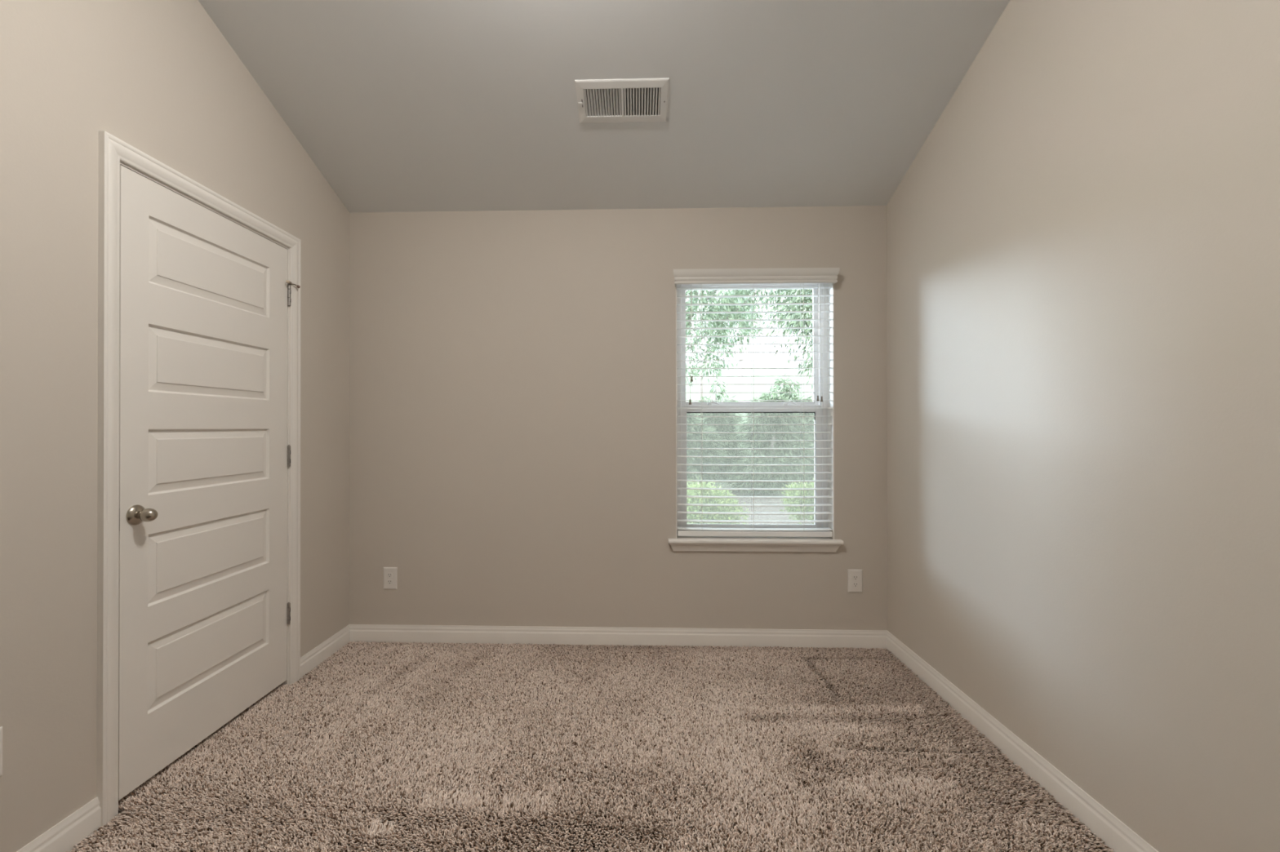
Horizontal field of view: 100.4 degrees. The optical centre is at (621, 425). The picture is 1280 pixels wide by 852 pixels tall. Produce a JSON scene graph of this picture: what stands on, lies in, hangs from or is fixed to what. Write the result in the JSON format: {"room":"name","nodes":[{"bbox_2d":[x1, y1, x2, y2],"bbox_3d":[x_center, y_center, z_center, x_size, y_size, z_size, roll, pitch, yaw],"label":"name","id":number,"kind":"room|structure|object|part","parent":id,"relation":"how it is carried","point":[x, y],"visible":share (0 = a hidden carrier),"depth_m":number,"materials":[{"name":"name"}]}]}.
{"room":"empty bedroom","nodes":[
{"label":"empty bedroom","id":0,"kind":"room"},
{"bbox_2d":[0,0,349,851],"bbox_3d":[-1.722,-0.394,0.665,0.160,3.500,5.100,0,0,2],"label":"wall","id":1,"kind":"structure","parent":0,"point":[160,77],"depth_m":1.58,"materials":[{"name":"beige paint"}]},
{"bbox_2d":[0,726,2,776],"bbox_3d":[-1.615,0.849,1.351,0.008,0.127,0.080,0,0,2],"label":"wall outlet","id":2,"kind":"object","parent":1,"relation":"attached to","point":[1,727],"visible":1,"depth_m":1.39,"materials":[{"name":"white plastic"}]},
{"bbox_2d":[16,796,100,851],"bbox_3d":[-1.656,1.184,-0.059,0.014,0.100,3.389,0,0,2],"label":"baseboard","id":3,"kind":"structure","parent":1,"relation":"attached to","point":[62,837],"depth_m":1.55,"materials":[{"name":"white paint"}]},
{"bbox_2d":[96,130,301,826],"bbox_3d":[-1.586,0.168,2.117,0.021,2.146,0.958,0,0,2],"label":"trim","id":4,"kind":"structure","parent":1,"relation":"attached to","point":[113,150],"depth_m":1.67,"materials":[{"name":"white paint"}]},
{"bbox_2d":[118,161,300,800],"bbox_3d":[-1.623,0.191,2.127,0.187,2.100,0.882,0,0,2],"label":"door","id":5,"kind":"structure","parent":1,"relation":"in","point":[204,618],"depth_m":2.01,"materials":[{"name":"white paint"}]},
{"bbox_3d":[-1.567,0.297,1.763,0.052,0.044,0.044,0,0,2],"label":"knob","id":6,"kind":"part","parent":5,"relation":"part of","materials":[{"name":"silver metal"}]},
{"bbox_2d":[300,624,350,678],"bbox_3d":[-1.567,1.194,2.829,0.014,0.100,0.474,0,0,2],"label":"baseboard","id":7,"kind":"structure","parent":1,"relation":"attached to","point":[325,650],"depth_m":2.80,"materials":[{"name":"white paint"}]},
{"bbox_2d":[80,644,1106,851],"bbox_3d":[-0.117,1.295,0.610,3.329,0.120,5.100,0,0,2],"label":"floor","id":8,"kind":"structure","parent":0,"point":[552,824],"depth_m":1.68,"materials":[{"name":"beige carpet"}]},
{"bbox_2d":[65,640,1114,851],"bbox_3d":[-0.098,1.227,1.968,3.077,0.026,2.075,0,0,2],"label":"carpet","id":9,"kind":"object","parent":8,"relation":"on","point":[731,738],"visible":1,"depth_m":1.93,"materials":[{"name":"beige carpet"}]},
{"bbox_2d":[198,0,1010,213],"bbox_3d":[-0.119,-1.711,0.620,3.369,1.087,5.200,0,0,2],"label":"ceiling","id":10,"kind":"structure","parent":0,"point":[399,105],"depth_m":2.35,"materials":[{"name":"paint"}]},
{"bbox_2d":[574,78,669,123],"bbox_3d":[0.004,-1.452,2.393,0.408,0.075,0.200,0,0,2],"label":"ceiling vent","id":11,"kind":"object","parent":10,"relation":"in","point":[640,100],"visible":1,"depth_m":2.38,"materials":[{"name":"white metal"}]},
{"bbox_2d":[349,205,887,630],"bbox_3d":[-0.041,0.043,3.093,3.049,2.640,0.140,0,0,2],"label":"wall","id":12,"kind":"structure","parent":0,"point":[513,373],"depth_m":3.03,"materials":[{"name":"beige paint"}]},
{"bbox_2d":[383,567,397,589],"bbox_3d":[-1.327,0.877,3.055,0.080,0.127,0.008,0,0,2],"label":"wall outlet","id":13,"kind":"object","parent":12,"relation":"attached to","point":[390,574],"visible":1,"depth_m":3.05,"materials":[{"name":"white plastic"}]},
{"bbox_2d":[386,579,392,584],"bbox_3d":[-1.327,0.896,3.053,0.034,0.026,0.003,0,0,2],"label":"receptacle","id":14,"kind":"object","parent":13,"relation":"attached to","point":[388,581],"depth_m":3.05,"materials":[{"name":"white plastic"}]},
{"bbox_2d":[386,573,392,577],"bbox_3d":[-1.327,0.857,3.053,0.034,0.026,0.003,0,0,2],"label":"receptacle","id":15,"kind":"object","parent":13,"relation":"attached to","point":[388,575],"depth_m":3.05,"materials":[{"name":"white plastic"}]},
{"bbox_2d":[349,624,886,648],"bbox_3d":[-0.043,1.193,3.012,3.049,0.100,0.014,0,0,2],"label":"baseboard","id":16,"kind":"structure","parent":12,"relation":"attached to","point":[682,637],"depth_m":3.01,"materials":[{"name":"white paint"}]},
{"bbox_2d":[668,283,843,551],"bbox_3d":[0.746,-0.077,3.064,0.963,1.568,0.210,0,0,2],"label":"window","id":17,"kind":"structure","parent":12,"relation":"in","point":[726,544],"depth_m":3.07,"materials":[{"name":"white paint"}]},
{"bbox_3d":[0.753,-0.464,3.145,0.807,0.719,0.022,0,0,2],"label":"sash","id":18,"kind":"part","parent":17,"relation":"part of","materials":[{"name":"clear glass"}]},
{"bbox_3d":[0.752,0.254,3.111,0.811,0.741,0.030,0,0,2],"label":"sash","id":19,"kind":"part","parent":17,"relation":"part of","materials":[{"name":"clear glass"}]},
{"bbox_2d":[673,267,839,537],"bbox_3d":[0.744,-0.118,2.999,0.912,1.496,0.118,0,0,2],"label":"window blind","id":20,"kind":"object","parent":17,"relation":"attached to","point":[798,275],"visible":1,"depth_m":3.01,"materials":[{"name":"white plastic"}]},
{"bbox_3d":[0.390,-0.483,3.007,0.009,0.677,0.003,0,0,-15],"label":"tilt cord","id":21,"kind":"part","parent":20,"relation":"part of","materials":[{"name":"white fabric"}]},
{"bbox_3d":[0.396,-0.548,3.007,0.002,0.547,0.004,0,0,16],"label":"tilt cord","id":22,"kind":"part","parent":20,"relation":"part of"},
{"bbox_3d":[0.455,-0.112,3.039,0.003,1.418,0.057,0,0,2],"label":"ladder cord","id":23,"kind":"part","parent":20,"relation":"part of","materials":[{"name":"white fabric"}]},
{"bbox_3d":[0.744,-0.112,3.030,0.003,1.418,0.057,0,0,2],"label":"ladder cord","id":24,"kind":"part","parent":20,"relation":"part of","materials":[{"name":"white fabric"}]},
{"bbox_3d":[0.750,0.612,3.026,0.865,0.028,0.052,0,0,2],"label":"rail","id":25,"kind":"part","parent":20,"relation":"part of","materials":[{"name":"white plastic"}]},
{"bbox_3d":[1.024,-0.112,3.021,0.003,1.418,0.057,0,0,2],"label":"ladder cord","id":26,"kind":"part","parent":20,"relation":"part of","materials":[{"name":"white fabric"}]},
{"bbox_3d":[1.100,-0.492,2.985,0.007,0.658,0.003,0,0,-25],"label":"lift cord","id":27,"kind":"part","parent":20,"relation":"part of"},
{"bbox_3d":[1.117,-0.490,2.985,0.008,0.662,0.002,0,0,24],"label":"lift cord","id":28,"kind":"part","parent":20,"relation":"part of","materials":[{"name":"white fabric"}]},
{"bbox_3d":[1.138,-0.467,2.985,0.002,0.710,0.002,0,0,2],"label":"lift cord","id":29,"kind":"part","parent":20,"relation":"part of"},
{"bbox_2d":[847,569,862,592],"bbox_3d":[1.304,0.868,2.974,0.080,0.127,0.008,0,0,2],"label":"wall outlet","id":30,"kind":"object","parent":12,"relation":"attached to","point":[854,577],"visible":1,"depth_m":2.97,"materials":[{"name":"white plastic"}]},
{"bbox_2d":[852,582,858,586],"bbox_3d":[1.304,0.888,2.972,0.034,0.026,0.003,0,0,2],"label":"receptacle","id":31,"kind":"object","parent":30,"relation":"attached to","point":[854,584],"depth_m":2.97,"materials":[{"name":"white plastic"}]},
{"bbox_2d":[852,575,858,580],"bbox_3d":[1.304,0.849,2.972,0.034,0.026,0.003,0,0,2],"label":"receptacle","id":32,"kind":"object","parent":30,"relation":"attached to","point":[854,577],"depth_m":2.97,"materials":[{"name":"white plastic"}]},
{"bbox_2d":[886,0,1279,851],"bbox_3d":[1.476,-0.396,0.566,0.140,3.500,5.100,0,0,2],"label":"wall","id":33,"kind":"structure","parent":0,"point":[1083,242],"depth_m":1.59,"materials":[{"name":"beige paint"}]},
{"bbox_2d":[885,630,1159,851],"bbox_3d":[1.400,1.184,0.563,0.014,0.100,4.820,0,0,2],"label":"baseboard","id":34,"kind":"structure","parent":33,"relation":"attached to","point":[1116,835],"depth_m":1.87,"materials":[{"name":"white paint"}]},
{"label":"outside","id":35,"kind":"structure","parent":0,"visible":0},
{"bbox_2d":[685,362,814,524],"bbox_3d":[8.468,-1.979,31.341,75.000,7.700,56.840,0,0,2],"label":"ground","id":36,"kind":"structure","parent":35,"point":[740,392],"depth_m":35.50,"materials":[{"name":"white"}]},
{"bbox_2d":[686,398,729,493],"bbox_3d":[1.601,0.620,13.428,2.319,2.652,2.035,0,0,-29],"label":"evergreen tree","id":37,"kind":"object","parent":36,"relation":"on","point":[690,420],"visible":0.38,"depth_m":13.07,"materials":[{"name":"green plant"}]},
{"bbox_2d":[686,477,749,524],"bbox_3d":[1.356,1.303,8.286,1.292,1.038,1.090,0,0,2],"label":"leafy bush","id":38,"kind":"object","parent":36,"relation":"on","point":[691,492],"visible":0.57,"depth_m":8.05,"materials":[{"name":"green plant"}]},
{"bbox_2d":[690,378,754,479],"bbox_3d":[2.855,0.023,16.109,2.446,3.335,2.468,0,0,-12],"label":"evergreen tree","id":39,"kind":"object","parent":36,"relation":"on","point":[709,420],"visible":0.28,"depth_m":15.61,"materials":[{"name":"green plant"}]},
{"bbox_2d":[688,289,769,401],"bbox_3d":[5.731,-3.775,28.233,4.702,7.386,2.790,0,0,-15],"label":"broadleaf tree","id":40,"kind":"object","parent":36,"relation":"on","point":[735,326],"visible":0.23,"depth_m":27.93,"materials":[{"name":"green plant"}]},
{"bbox_2d":[716,289,758,377],"bbox_3d":[8.951,-7.361,41.880,3.275,9.144,5.920,0,0,-13],"label":"broadleaf tree","id":41,"kind":"object","parent":36,"relation":"on","point":[740,355],"visible":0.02,"depth_m":39.85,"materials":[{"name":"green plant"}]},
{"bbox_2d":[685,288,813,386],"bbox_3d":[2.257,-1.014,10.587,4.554,7.034,2.519,0,0,-5],"label":"broadleaf tree","id":42,"kind":"object","parent":36,"relation":"on","point":[735,292],"visible":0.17,"depth_m":10.13,"materials":[{"name":"green plant"}]},
{"bbox_2d":[723,383,814,495],"bbox_3d":[3.679,0.371,13.127,2.368,2.864,2.369,0,0,2],"label":"evergreen tree","id":43,"kind":"object","parent":36,"relation":"on","point":[755,420],"visible":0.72,"depth_m":12.84,"materials":[{"name":"green plant"}]},
{"bbox_2d":[756,288,813,390],"bbox_3d":[3.631,-0.996,8.532,3.317,5.726,2.014,0,0,2],"label":"broadleaf tree","id":44,"kind":"object","parent":36,"relation":"on","point":[806,331],"visible":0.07,"depth_m":8.55,"materials":[{"name":"green plant"}]},
{"bbox_2d":[769,373,814,479],"bbox_3d":[5.147,0.080,16.154,2.324,3.396,2.572,0,0,2],"label":"evergreen tree","id":45,"kind":"object","parent":36,"relation":"on","point":[810,420],"visible":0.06,"depth_m":15.86,"materials":[{"name":"green plant"}]},
{"bbox_2d":[771,293,813,333],"bbox_3d":[11.404,-4.720,31.056,5.237,8.089,2.897,0,0,26],"label":"broadleaf tree","id":46,"kind":"object","parent":36,"relation":"on","point":[796,294],"visible":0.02,"depth_m":31.77,"materials":[{"name":"green plant"}]},
{"bbox_2d":[778,477,814,524],"bbox_3d":[3.298,1.287,9.071,1.198,1.032,1.038,0,0,2],"label":"leafy bush","id":47,"kind":"object","parent":36,"relation":"on","point":[806,492],"visible":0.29,"depth_m":9.03,"materials":[{"name":"green plant"}]},
{"bbox_2d":[805,453,814,484],"bbox_3d":[5.874,0.365,13.468,2.374,3.102,2.363,0,0,2],"label":"evergreen tree","id":48,"kind":"object","parent":36,"relation":"on","point":[812,475],"visible":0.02,"depth_m":13.58,"materials":[{"name":"green plant"}]}
]}

